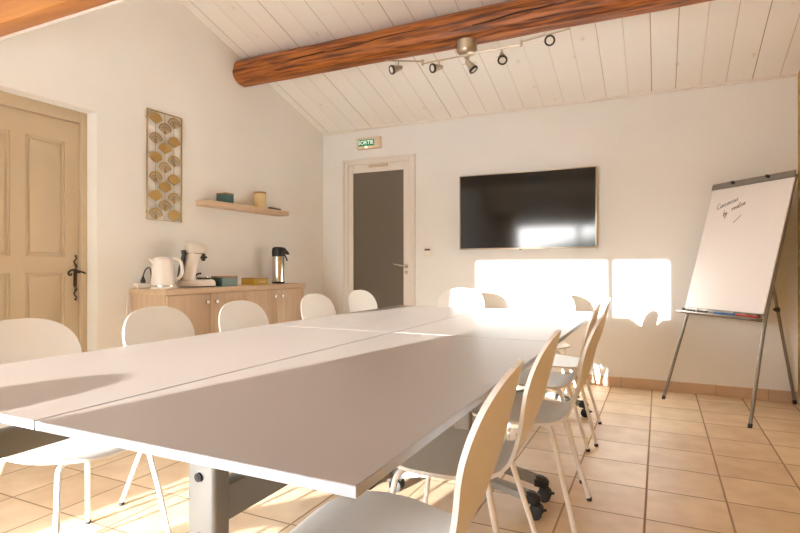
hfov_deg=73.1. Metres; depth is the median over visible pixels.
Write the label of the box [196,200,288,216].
wall shelf
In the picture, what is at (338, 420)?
folding table
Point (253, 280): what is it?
storage box
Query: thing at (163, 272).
electric kettle
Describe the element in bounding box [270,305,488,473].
folding table
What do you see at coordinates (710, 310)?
tray
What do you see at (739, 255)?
easel
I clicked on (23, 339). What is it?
chair
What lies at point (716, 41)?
ceiling
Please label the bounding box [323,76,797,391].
wall
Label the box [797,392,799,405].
baseboard
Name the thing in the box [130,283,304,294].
countertop
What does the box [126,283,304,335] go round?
sideboard
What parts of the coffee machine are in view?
water tank, spout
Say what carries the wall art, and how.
attached to the wall at (114, 63)
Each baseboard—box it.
[552,371,796,402]
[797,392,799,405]
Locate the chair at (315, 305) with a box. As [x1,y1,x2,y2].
[300,293,335,319]
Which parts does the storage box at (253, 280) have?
lid, panel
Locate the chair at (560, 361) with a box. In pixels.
[517,298,611,446]
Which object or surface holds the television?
attached to the wall at (658, 159)
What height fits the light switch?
0.080 m
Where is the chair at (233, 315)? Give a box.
[218,300,268,331]
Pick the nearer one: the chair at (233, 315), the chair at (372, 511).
the chair at (372, 511)
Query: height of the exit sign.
0.120 m
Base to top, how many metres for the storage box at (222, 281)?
0.083 m
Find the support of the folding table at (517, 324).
on the floor
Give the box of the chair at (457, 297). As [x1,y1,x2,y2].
[437,288,483,307]
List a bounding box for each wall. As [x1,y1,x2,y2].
[0,0,322,351]
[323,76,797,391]
[798,70,799,392]
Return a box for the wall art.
[145,108,181,222]
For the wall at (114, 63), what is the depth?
4.18 m
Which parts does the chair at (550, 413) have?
seat, leg, leg, backrest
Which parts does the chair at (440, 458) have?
leg, leg, seat, leg, leg, backrest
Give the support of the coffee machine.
on the sideboard
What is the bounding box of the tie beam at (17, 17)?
[0,0,128,40]
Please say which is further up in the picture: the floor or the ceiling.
the ceiling
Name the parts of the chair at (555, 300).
backrest, leg, seat, leg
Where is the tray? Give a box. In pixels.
[676,307,762,321]
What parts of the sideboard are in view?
door, door, door, door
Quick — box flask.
[272,247,288,283]
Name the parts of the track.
track arm, track arm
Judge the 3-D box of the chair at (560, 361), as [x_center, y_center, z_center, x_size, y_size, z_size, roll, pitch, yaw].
[1.070,0.628,3.482,0.549,0.864,0.512,0,0,23]
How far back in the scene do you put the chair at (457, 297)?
4.87 m
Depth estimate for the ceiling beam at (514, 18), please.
3.97 m
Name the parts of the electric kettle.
handle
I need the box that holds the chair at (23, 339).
[0,318,170,532]
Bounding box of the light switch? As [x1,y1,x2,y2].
[424,248,430,255]
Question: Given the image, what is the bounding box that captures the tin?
[254,191,265,207]
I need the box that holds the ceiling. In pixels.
[179,0,799,132]
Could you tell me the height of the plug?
0.116 m
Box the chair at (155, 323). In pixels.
[119,306,194,505]
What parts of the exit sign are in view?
sign panel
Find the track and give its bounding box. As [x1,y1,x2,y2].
[385,28,569,74]
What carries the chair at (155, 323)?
on the floor
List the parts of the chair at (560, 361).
seat, leg, leg, backrest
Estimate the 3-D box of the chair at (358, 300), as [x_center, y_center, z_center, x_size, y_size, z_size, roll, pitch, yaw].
[-0.120,0.628,4.415,0.549,0.864,0.512,0,0,28]
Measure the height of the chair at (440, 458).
0.864 m
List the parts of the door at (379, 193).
glass pane, handle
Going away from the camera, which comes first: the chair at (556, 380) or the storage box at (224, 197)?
the chair at (556, 380)
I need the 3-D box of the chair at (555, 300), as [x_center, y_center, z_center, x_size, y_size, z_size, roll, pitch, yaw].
[1.133,0.628,4.293,0.512,0.864,0.549,0,0,26]
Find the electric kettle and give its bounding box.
[149,257,183,288]
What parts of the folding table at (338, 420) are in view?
leg, rail, leg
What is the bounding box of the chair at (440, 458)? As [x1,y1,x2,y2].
[389,329,560,532]
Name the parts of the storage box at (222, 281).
lid, panel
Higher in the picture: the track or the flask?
the track
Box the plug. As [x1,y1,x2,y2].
[140,267,151,282]
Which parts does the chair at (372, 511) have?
seat, backrest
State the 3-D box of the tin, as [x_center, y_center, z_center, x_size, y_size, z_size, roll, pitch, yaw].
[-1.301,-0.616,5.022,0.112,0.152,0.112,0,0,26]
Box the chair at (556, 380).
[506,303,600,483]
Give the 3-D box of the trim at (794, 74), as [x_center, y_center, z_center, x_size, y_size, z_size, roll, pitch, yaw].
[1.106,-1.487,5.136,4.392,0.019,0.022,0,0,26]
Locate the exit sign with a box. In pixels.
[357,136,381,149]
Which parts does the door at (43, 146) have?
handle, lever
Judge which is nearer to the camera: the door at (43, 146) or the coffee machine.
the door at (43, 146)
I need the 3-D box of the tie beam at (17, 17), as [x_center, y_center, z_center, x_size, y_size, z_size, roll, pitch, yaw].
[-0.366,-1.414,2.068,4.388,0.292,0.117,0,0,26]
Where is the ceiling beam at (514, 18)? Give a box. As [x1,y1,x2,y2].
[233,0,713,86]
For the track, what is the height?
0.248 m
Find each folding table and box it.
[0,325,391,458]
[36,332,546,532]
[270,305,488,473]
[396,308,592,502]
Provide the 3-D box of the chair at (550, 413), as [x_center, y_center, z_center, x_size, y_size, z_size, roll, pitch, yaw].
[0.579,0.628,2.297,0.549,0.864,0.512,0,0,24]
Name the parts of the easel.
leg, panel, leg, leg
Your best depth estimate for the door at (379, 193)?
5.77 m
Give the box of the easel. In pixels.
[662,170,797,427]
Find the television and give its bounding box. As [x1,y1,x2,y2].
[459,166,596,249]
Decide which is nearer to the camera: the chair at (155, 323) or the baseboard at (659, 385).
the chair at (155, 323)
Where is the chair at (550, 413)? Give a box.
[472,314,604,532]
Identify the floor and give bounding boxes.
[0,383,799,532]
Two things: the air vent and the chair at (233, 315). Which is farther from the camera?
the air vent
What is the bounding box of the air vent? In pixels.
[369,163,387,167]
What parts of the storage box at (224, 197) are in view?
panel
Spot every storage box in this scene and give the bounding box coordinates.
[211,276,237,286]
[216,192,233,202]
[241,277,268,284]
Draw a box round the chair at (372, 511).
[288,359,523,532]
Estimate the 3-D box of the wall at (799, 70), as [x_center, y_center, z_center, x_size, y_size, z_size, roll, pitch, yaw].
[1.792,-0.807,1.315,0.150,3.734,6.320,0,0,26]
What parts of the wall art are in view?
stem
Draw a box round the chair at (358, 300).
[348,290,377,312]
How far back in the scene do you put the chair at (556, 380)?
2.84 m
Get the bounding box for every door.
[0,91,86,351]
[342,154,415,313]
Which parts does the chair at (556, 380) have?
leg, seat, leg, leg, backrest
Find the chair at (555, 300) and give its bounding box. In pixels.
[517,290,579,397]
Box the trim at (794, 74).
[322,73,797,134]
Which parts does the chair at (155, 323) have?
leg, backrest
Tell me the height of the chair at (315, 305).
0.864 m
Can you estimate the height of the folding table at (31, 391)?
0.735 m
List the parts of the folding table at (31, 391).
rail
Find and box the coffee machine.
[177,242,216,287]
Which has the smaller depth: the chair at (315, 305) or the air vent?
the chair at (315, 305)
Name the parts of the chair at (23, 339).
leg, backrest, leg, seat, leg, leg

